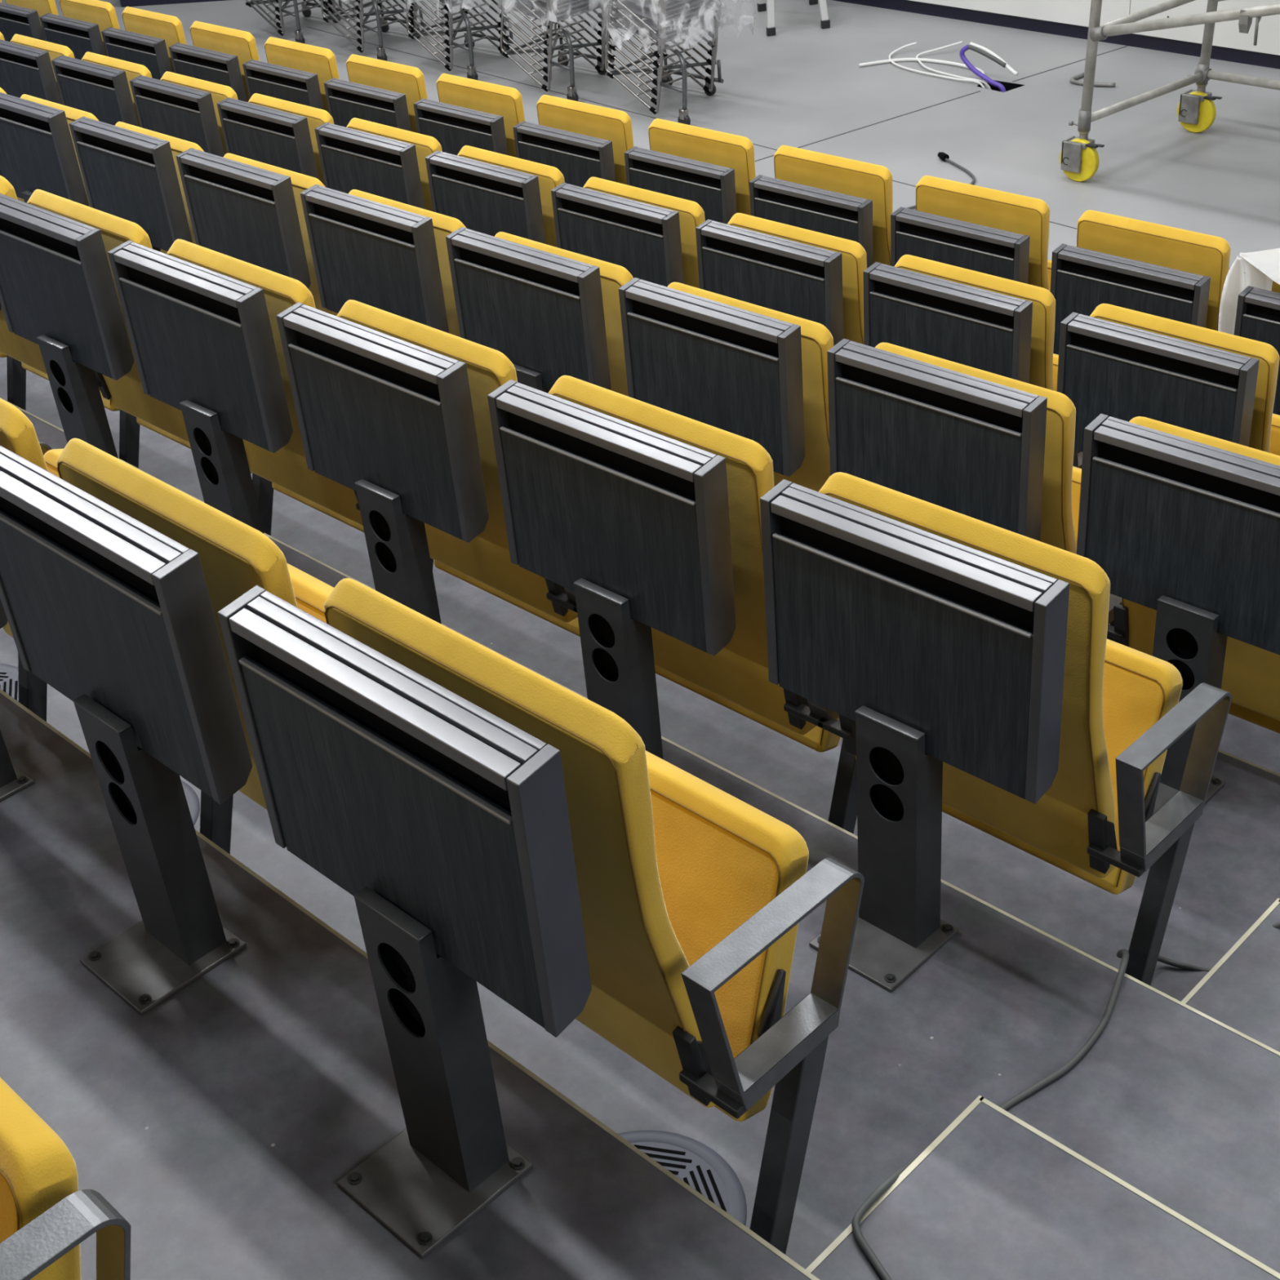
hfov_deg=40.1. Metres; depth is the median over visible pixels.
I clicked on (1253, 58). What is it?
baseboard
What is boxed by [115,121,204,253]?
seat
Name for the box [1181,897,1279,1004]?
trim
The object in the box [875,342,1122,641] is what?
seat
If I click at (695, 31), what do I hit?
plastic film
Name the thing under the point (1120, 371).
box
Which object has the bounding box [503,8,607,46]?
wire chair
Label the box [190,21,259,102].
seat
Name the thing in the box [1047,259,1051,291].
seat cushion
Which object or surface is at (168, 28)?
seat
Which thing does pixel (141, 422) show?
seat cushion
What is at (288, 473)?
seat
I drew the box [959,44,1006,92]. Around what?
cable
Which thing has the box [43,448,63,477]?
seat cushion
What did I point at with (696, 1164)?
floor vent
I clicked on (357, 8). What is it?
wire chair
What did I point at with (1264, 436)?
seat
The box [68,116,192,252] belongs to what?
box
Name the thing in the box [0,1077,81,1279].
seat cushion
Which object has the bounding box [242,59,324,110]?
box
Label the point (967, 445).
box
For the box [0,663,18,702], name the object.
floor vent
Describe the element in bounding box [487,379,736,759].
box
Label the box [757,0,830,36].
step stool
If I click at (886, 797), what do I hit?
socket
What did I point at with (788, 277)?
box
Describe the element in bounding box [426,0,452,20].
wire chair
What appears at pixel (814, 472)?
seat
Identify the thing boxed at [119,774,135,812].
socket
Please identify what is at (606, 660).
socket
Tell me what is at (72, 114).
seat
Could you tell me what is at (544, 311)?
box
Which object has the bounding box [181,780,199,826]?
floor vent
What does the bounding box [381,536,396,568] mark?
socket
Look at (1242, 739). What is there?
floor
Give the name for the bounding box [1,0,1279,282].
floor
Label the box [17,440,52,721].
seat
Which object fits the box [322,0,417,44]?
wire chair
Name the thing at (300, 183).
seat
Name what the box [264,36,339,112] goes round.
seat
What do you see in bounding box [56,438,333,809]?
seat
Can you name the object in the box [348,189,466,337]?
seat
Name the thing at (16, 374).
chair leg
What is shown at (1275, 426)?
seat cushion
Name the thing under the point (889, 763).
socket
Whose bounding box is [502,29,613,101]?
trolley
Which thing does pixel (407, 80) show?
seat
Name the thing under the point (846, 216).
box
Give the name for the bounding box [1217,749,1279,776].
trim
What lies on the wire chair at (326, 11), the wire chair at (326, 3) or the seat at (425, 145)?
the wire chair at (326, 3)
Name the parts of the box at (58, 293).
panel, rail, panel, panel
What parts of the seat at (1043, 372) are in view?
backrest, armrest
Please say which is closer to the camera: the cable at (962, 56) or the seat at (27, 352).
the seat at (27, 352)
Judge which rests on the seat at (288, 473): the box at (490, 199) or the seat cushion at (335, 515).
the seat cushion at (335, 515)
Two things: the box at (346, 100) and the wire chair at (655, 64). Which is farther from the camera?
the wire chair at (655, 64)
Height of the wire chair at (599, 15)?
0.881 m
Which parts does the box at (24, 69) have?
rail, panel, panel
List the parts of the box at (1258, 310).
panel, panel, rail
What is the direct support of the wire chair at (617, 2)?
on the wire chair at (614, 7)
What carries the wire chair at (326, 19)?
on the trolley at (381, 55)
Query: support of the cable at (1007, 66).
on the floor at (802, 84)
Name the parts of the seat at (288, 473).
backrest, leg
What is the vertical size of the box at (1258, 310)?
0.728 m
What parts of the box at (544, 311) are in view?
panel, panel, rail, panel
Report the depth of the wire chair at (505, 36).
10.26 m
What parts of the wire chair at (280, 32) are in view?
frame, cross rod, frame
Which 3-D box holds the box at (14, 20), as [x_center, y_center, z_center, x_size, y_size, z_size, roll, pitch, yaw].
[-3.391,-3.068,9.568,0.500,0.728,0.180,25,44,38]
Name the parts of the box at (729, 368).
panel, panel, rail, panel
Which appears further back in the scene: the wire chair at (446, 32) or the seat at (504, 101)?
the wire chair at (446, 32)
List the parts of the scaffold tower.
post, brake lever, post, brake lever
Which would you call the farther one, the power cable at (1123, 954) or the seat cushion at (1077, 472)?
the seat cushion at (1077, 472)
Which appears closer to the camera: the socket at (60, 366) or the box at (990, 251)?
the socket at (60, 366)
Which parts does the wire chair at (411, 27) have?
frame, cross rod, frame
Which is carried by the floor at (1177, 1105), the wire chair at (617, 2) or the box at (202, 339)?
the box at (202, 339)
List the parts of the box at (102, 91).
panel, panel, rail, panel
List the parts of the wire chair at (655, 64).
frame, cross rod, frame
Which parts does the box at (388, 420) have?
panel, panel, rail, panel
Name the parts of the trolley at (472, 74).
frame, push handle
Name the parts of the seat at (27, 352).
backrest, leg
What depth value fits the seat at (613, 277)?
4.33 m
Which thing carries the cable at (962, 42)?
on the floor at (802, 84)
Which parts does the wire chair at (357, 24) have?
frame, cross rod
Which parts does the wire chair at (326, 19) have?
frame, cross rod, frame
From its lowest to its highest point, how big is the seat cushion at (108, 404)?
0.392 m
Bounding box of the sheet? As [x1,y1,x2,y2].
[1217,248,1279,334]
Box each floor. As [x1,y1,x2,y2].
[0,357,1279,1001]
[0,410,1279,1273]
[0,693,810,1279]
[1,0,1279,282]
[810,1102,1279,1279]
[1108,622,1279,773]
[1186,903,1279,1052]
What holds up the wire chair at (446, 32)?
on the wire chair at (411, 11)
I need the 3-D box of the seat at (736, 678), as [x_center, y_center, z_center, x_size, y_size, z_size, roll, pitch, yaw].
[0.156,-0.038,3.267,0.636,0.963,0.290,25,44,38]
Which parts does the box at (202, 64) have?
panel, panel, rail, panel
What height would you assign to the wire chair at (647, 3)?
0.881 m
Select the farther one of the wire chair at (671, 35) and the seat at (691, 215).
the wire chair at (671, 35)
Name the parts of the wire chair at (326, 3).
frame, cross rod, frame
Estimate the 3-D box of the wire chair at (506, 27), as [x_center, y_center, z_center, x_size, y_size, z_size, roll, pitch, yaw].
[-0.481,-3.821,10.086,0.533,0.881,0.466,25,44,38]
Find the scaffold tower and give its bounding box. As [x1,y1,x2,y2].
[1059,0,1279,182]
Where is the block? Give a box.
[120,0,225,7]
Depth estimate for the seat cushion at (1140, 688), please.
2.77 m
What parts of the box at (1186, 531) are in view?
panel, panel, plate, rail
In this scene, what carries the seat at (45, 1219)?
on the floor at (223, 1120)
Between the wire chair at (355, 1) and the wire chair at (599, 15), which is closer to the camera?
the wire chair at (599, 15)
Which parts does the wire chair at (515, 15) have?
frame, frame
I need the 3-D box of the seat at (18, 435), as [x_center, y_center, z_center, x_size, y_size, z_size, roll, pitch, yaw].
[-0.932,-0.058,2.983,0.636,0.963,0.290,25,44,38]
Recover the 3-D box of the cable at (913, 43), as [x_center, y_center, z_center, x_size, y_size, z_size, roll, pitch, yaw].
[1.676,-3.236,10.081,0.253,0.178,0.892,-16,34,-15]
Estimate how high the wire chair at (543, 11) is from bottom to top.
0.881 m
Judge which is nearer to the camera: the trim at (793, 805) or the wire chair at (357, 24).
the trim at (793, 805)
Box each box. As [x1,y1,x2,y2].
[0,2,44,41]
[0,39,62,104]
[0,92,88,206]
[0,193,133,458]
[0,445,252,1014]
[0,598,34,801]
[39,13,106,60]
[51,55,138,126]
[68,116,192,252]
[101,26,172,79]
[107,240,293,533]
[129,75,224,157]
[168,42,246,102]
[176,147,311,288]
[217,97,318,178]
[217,585,591,1258]
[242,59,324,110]
[275,302,488,624]
[300,184,448,333]
[314,122,425,209]
[324,77,411,131]
[413,97,507,155]
[425,150,546,244]
[445,226,611,393]
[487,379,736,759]
[512,120,615,187]
[551,182,684,286]
[618,277,804,476]
[624,146,736,224]
[695,219,843,346]
[749,174,873,268]
[760,479,1069,991]
[826,338,1047,541]
[862,262,1032,383]
[890,206,1030,284]
[1049,243,1210,355]
[1056,311,1259,452]
[1075,413,1279,814]
[1234,285,1279,415]
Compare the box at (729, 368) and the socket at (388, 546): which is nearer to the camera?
the socket at (388, 546)
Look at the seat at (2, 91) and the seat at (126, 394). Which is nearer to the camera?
the seat at (126, 394)
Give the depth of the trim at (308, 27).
10.35 m
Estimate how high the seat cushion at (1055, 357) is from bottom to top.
0.392 m
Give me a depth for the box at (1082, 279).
5.25 m
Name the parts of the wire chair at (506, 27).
frame, cross rod, frame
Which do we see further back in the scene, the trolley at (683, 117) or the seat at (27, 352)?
the trolley at (683, 117)
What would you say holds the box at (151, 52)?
on the floor
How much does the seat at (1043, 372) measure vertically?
0.963 m
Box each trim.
[0,397,1279,1056]
[0,688,819,1279]
[307,26,1245,273]
[755,45,1128,161]
[805,1095,1279,1279]
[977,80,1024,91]
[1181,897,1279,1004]
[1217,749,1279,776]
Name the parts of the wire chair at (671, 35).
frame, seat, cross rod, frame, cross rod, backrest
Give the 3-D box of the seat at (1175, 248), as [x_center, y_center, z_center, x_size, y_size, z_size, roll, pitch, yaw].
[1.669,-0.895,5.577,0.636,0.963,0.290,25,44,38]
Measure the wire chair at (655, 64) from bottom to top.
0.881 m
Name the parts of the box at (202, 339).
panel, rail, panel, panel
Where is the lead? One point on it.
(943, 156)
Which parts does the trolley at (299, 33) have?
push handle, frame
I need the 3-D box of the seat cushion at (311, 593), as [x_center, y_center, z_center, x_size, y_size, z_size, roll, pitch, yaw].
[-0.453,0.128,2.657,0.499,0.392,0.156,25,44,38]
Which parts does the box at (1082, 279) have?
panel, panel, rail, panel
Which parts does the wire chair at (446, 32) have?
frame, cross rod, frame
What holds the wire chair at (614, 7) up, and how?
on the wire chair at (612, 17)
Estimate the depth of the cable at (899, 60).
10.22 m
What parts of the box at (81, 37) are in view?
panel, panel, rail, panel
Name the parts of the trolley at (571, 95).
frame, push handle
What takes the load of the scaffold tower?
on the floor at (802, 84)
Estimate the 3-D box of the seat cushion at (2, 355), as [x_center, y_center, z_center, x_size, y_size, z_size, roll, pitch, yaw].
[-2.004,-1.092,5.219,0.499,0.392,0.156,25,44,38]
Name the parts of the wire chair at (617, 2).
frame, frame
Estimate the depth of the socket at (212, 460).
3.85 m
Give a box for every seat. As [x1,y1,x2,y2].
[0,31,4,40]
[0,87,24,202]
[0,175,140,468]
[0,398,233,854]
[0,1077,130,1279]
[4,0,58,40]
[10,34,74,104]
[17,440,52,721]
[20,93,98,207]
[26,189,273,536]
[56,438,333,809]
[59,0,119,56]
[81,51,151,127]
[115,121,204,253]
[121,6,186,72]
[160,71,237,155]
[166,239,433,569]
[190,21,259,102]
[223,153,337,315]
[248,93,333,186]
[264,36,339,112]
[324,577,864,1254]
[337,299,580,636]
[346,53,427,133]
[346,117,442,211]
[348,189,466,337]
[436,73,524,157]
[457,145,564,247]
[494,231,633,396]
[536,94,633,184]
[548,375,857,833]
[582,177,705,288]
[648,118,755,215]
[666,281,833,492]
[727,213,866,344]
[773,145,893,265]
[817,471,1231,986]
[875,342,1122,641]
[893,254,1082,468]
[915,175,1051,291]
[1076,209,1231,330]
[1089,303,1279,455]
[1106,416,1279,733]
[1271,280,1279,293]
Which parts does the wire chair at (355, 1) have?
frame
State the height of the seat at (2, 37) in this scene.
0.963 m
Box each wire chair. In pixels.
[245,0,335,35]
[250,0,334,28]
[258,0,334,20]
[266,0,281,13]
[320,0,416,52]
[322,0,417,36]
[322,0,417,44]
[330,0,416,28]
[339,0,417,19]
[346,0,362,12]
[404,0,505,46]
[406,0,506,71]
[407,2,506,53]
[407,4,506,62]
[411,0,506,36]
[417,0,501,28]
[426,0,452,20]
[439,0,452,11]
[500,0,604,91]
[501,0,604,74]
[501,0,606,56]
[502,0,605,82]
[502,0,606,38]
[502,17,606,64]
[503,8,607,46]
[516,0,608,29]
[528,0,553,17]
[604,0,715,114]
[605,0,715,96]
[606,0,715,105]
[607,0,717,67]
[607,0,717,75]
[607,0,719,58]
[608,0,716,86]
[611,0,720,39]
[611,0,721,47]
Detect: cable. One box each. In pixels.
[851,921,1279,1279]
[858,57,988,88]
[888,41,985,88]
[915,40,991,89]
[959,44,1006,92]
[968,41,1018,76]
[968,44,1006,67]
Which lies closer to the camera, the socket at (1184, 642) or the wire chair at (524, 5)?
the socket at (1184, 642)
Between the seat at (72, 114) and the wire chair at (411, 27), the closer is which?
the seat at (72, 114)
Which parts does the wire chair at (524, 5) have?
frame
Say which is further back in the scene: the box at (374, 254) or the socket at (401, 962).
the box at (374, 254)
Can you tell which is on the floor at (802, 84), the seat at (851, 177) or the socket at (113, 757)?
the seat at (851, 177)
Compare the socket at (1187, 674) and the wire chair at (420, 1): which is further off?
the wire chair at (420, 1)
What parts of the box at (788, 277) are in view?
panel, panel, rail, panel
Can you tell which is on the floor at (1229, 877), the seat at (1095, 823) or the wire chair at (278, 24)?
the seat at (1095, 823)
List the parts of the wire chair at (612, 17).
frame, frame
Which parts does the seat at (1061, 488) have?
backrest, leg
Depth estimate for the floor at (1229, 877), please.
3.49 m
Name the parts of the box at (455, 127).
panel, panel, rail, panel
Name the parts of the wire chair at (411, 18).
frame, cross rod, frame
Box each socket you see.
[55,361,65,381]
[63,384,73,408]
[107,746,123,772]
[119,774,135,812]
[200,428,211,452]
[206,453,218,480]
[375,511,391,537]
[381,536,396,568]
[389,945,415,982]
[399,976,424,1026]
[594,613,614,644]
[598,640,618,678]
[875,746,903,781]
[875,774,903,817]
[1168,652,1194,686]
[1170,627,1198,656]
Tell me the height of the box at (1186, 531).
0.728 m
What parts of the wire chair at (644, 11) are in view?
frame, seat, cross rod, cross rod, frame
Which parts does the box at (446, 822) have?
panel, panel, rail, plate, panel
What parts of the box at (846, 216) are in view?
panel, panel, rail, panel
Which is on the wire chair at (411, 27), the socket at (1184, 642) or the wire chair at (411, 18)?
the wire chair at (411, 18)
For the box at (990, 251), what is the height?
0.728 m
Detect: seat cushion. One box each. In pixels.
[0,351,6,357]
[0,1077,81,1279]
[21,362,119,411]
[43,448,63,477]
[136,417,252,473]
[271,482,364,532]
[287,563,333,623]
[434,560,580,636]
[645,751,808,1122]
[654,665,840,752]
[942,639,1182,894]
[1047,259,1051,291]
[1053,353,1058,391]
[1071,466,1081,545]
[1228,702,1279,733]
[1270,413,1279,455]
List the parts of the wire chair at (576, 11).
frame, cross rod, seat, cross rod, frame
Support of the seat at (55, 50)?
on the floor
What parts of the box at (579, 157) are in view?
panel, panel, rail, panel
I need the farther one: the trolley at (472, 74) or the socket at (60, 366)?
the trolley at (472, 74)
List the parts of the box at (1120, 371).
panel, panel, rail, panel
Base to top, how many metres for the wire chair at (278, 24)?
0.881 m
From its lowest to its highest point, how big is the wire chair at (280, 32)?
0.881 m
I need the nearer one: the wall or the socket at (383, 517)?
the socket at (383, 517)
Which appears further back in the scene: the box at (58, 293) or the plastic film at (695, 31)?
the plastic film at (695, 31)
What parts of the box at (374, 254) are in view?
panel, panel, rail, panel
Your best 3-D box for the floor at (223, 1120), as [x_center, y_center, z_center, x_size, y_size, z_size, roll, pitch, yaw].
[-3.701,-0.257,5.231,15.200,1.250,0.910,25,44,38]
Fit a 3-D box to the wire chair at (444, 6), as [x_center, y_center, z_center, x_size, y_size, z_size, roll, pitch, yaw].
[-1.100,-4.270,10.482,0.533,0.881,0.466,25,44,38]
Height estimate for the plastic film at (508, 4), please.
1.001 m
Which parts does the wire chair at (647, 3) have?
frame, seat, cross rod, cross rod, frame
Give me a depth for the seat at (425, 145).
6.15 m
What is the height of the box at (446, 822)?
0.728 m
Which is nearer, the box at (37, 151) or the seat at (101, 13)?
the box at (37, 151)
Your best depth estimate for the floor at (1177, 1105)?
2.60 m
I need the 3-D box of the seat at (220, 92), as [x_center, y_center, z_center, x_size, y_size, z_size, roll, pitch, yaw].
[-1.622,-1.867,7.262,0.636,0.963,0.290,25,44,38]
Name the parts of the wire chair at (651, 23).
frame, seat, cross rod, backrest, cross rod, frame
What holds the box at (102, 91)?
on the floor at (1242, 739)
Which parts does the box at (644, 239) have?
panel, panel, rail, panel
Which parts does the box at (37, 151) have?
rail, panel, panel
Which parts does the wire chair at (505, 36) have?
frame, seat, cross rod, frame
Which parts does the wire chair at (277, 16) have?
frame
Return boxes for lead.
[906,151,975,208]
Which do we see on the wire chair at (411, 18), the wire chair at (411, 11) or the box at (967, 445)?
the wire chair at (411, 11)
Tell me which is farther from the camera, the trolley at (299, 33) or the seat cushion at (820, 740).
the trolley at (299, 33)
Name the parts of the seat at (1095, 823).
backrest, hinge plate, leg, armrest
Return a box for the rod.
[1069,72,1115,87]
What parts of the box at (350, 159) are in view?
panel, panel, rail, panel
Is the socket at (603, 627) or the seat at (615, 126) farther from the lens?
the seat at (615, 126)
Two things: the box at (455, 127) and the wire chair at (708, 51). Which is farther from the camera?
the wire chair at (708, 51)
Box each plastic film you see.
[407,0,478,13]
[496,0,625,30]
[602,0,755,52]
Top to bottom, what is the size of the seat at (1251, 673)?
0.963 m
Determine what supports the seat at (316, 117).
on the floor
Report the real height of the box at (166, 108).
0.728 m
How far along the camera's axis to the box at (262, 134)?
6.49 m
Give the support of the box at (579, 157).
on the floor
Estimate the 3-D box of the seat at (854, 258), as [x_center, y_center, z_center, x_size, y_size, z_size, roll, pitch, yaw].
[0.577,-0.834,5.362,0.636,0.963,0.290,25,44,38]
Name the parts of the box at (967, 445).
panel, panel, rail, panel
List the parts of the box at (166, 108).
panel, panel, rail, panel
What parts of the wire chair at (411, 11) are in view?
frame, cross rod, frame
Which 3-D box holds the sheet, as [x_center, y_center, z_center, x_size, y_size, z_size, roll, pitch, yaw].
[1.952,-0.974,4.996,0.527,0.275,0.341,25,44,38]
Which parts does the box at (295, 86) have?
panel, panel, rail, panel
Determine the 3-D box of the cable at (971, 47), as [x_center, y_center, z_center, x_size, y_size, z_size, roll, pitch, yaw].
[1.921,-3.229,9.700,0.246,0.100,0.034,25,44,38]
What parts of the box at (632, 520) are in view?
panel, panel, rail, panel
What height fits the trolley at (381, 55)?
0.397 m
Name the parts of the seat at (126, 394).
backrest, leg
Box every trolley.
[245,0,344,44]
[322,0,426,61]
[408,11,515,79]
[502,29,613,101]
[605,48,724,124]
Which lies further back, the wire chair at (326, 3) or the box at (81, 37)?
the wire chair at (326, 3)
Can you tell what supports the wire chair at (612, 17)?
on the wire chair at (655, 64)
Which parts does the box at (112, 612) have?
panel, rail, panel, plate, panel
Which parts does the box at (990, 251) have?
panel, panel, rail, panel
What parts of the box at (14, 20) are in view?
panel, rail, panel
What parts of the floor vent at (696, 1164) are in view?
dish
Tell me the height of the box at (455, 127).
0.728 m
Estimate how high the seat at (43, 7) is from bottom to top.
0.963 m
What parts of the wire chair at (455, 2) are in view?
frame, seat, cross rod, frame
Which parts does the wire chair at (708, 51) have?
frame, cross rod, seat, frame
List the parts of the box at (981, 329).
panel, panel, rail, panel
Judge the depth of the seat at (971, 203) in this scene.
5.62 m
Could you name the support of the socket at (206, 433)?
attached to the box at (202, 339)
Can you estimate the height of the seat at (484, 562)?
0.963 m
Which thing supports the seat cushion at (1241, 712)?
on the seat at (1251, 673)
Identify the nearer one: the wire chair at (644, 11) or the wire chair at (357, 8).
the wire chair at (644, 11)
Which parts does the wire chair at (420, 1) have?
frame, cross rod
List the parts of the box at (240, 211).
panel, panel, rail, panel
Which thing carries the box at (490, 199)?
on the floor at (1242, 739)
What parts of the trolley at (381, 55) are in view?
push handle, frame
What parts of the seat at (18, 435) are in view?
backrest, leg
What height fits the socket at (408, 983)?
0.070 m
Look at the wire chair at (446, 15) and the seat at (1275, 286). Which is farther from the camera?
the wire chair at (446, 15)
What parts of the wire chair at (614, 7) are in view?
frame, frame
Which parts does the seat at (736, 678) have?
backrest, armrest, leg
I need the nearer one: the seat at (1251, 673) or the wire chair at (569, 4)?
the seat at (1251, 673)
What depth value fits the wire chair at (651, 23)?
9.62 m
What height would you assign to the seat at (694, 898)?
0.963 m
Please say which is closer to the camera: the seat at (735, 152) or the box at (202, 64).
the seat at (735, 152)
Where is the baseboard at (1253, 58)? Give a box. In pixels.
[832,0,1279,69]
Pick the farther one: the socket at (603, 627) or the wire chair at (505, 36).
the wire chair at (505, 36)
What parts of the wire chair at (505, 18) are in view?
frame, cross rod, frame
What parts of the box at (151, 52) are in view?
panel, panel, rail, panel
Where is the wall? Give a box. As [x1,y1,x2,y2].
[909,0,1279,55]
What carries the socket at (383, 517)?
attached to the box at (388, 420)
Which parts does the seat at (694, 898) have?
backrest, hinge plate, armrest, leg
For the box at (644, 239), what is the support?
on the floor at (1242, 739)
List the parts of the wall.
wall panel, wall panel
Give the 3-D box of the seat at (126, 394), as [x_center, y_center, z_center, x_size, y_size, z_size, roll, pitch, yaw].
[-1.163,-0.658,4.406,0.636,0.963,0.290,25,44,38]
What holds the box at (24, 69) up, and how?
on the floor at (1242, 739)
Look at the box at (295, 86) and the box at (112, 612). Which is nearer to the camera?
the box at (112, 612)
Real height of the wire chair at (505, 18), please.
0.881 m
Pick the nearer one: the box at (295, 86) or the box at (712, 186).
the box at (712, 186)
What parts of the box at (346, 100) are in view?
panel, panel, rail, panel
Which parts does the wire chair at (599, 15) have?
frame, frame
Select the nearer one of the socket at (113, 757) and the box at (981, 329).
the socket at (113, 757)
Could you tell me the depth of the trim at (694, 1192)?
2.27 m
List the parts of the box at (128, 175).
panel, rail, panel, panel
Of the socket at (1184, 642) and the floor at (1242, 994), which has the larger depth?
the socket at (1184, 642)
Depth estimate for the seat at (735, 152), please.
6.38 m
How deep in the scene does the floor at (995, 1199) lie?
2.20 m
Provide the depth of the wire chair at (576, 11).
10.21 m
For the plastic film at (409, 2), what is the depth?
10.45 m
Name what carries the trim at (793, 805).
attached to the floor at (1177, 1105)
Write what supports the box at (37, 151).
on the floor at (1229, 877)
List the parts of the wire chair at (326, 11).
frame, cross rod, frame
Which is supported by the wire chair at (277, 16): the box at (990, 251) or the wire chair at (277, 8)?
the wire chair at (277, 8)
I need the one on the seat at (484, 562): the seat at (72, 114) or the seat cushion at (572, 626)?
the seat cushion at (572, 626)
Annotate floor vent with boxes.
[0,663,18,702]
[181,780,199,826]
[617,1129,746,1225]
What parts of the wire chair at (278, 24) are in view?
frame, cross rod, frame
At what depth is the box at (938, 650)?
2.58 m
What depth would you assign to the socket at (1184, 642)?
3.33 m
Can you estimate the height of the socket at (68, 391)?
0.070 m
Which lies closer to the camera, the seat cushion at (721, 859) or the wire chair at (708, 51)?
the seat cushion at (721, 859)
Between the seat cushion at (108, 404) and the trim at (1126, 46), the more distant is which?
the trim at (1126, 46)
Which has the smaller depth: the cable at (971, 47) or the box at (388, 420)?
the box at (388, 420)
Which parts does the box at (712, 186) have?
panel, panel, rail, panel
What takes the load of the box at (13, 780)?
on the floor at (223, 1120)
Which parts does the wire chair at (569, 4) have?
frame, seat, cross rod, cross rod, frame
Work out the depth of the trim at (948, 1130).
2.25 m
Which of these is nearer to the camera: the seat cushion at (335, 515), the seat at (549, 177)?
the seat cushion at (335, 515)
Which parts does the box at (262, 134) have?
panel, panel, rail, panel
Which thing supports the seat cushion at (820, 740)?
on the seat at (736, 678)
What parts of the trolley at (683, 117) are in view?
frame, push handle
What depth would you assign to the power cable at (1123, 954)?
2.55 m
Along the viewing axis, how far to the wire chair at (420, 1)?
10.65 m
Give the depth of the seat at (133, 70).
7.29 m
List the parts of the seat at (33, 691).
leg, armrest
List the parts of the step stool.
leg, leg, leg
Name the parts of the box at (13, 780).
panel, plate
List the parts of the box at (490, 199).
panel, panel, rail, panel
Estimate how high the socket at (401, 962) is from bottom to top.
0.070 m
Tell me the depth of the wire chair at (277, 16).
11.82 m
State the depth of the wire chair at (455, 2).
10.85 m
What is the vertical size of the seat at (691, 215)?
0.963 m
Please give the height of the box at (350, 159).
0.728 m
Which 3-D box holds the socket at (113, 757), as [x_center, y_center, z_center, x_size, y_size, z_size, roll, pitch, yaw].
[-0.699,0.155,2.382,0.070,0.070,0.012,25,44,38]
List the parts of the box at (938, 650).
panel, plate, panel, rail, panel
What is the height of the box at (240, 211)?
0.728 m

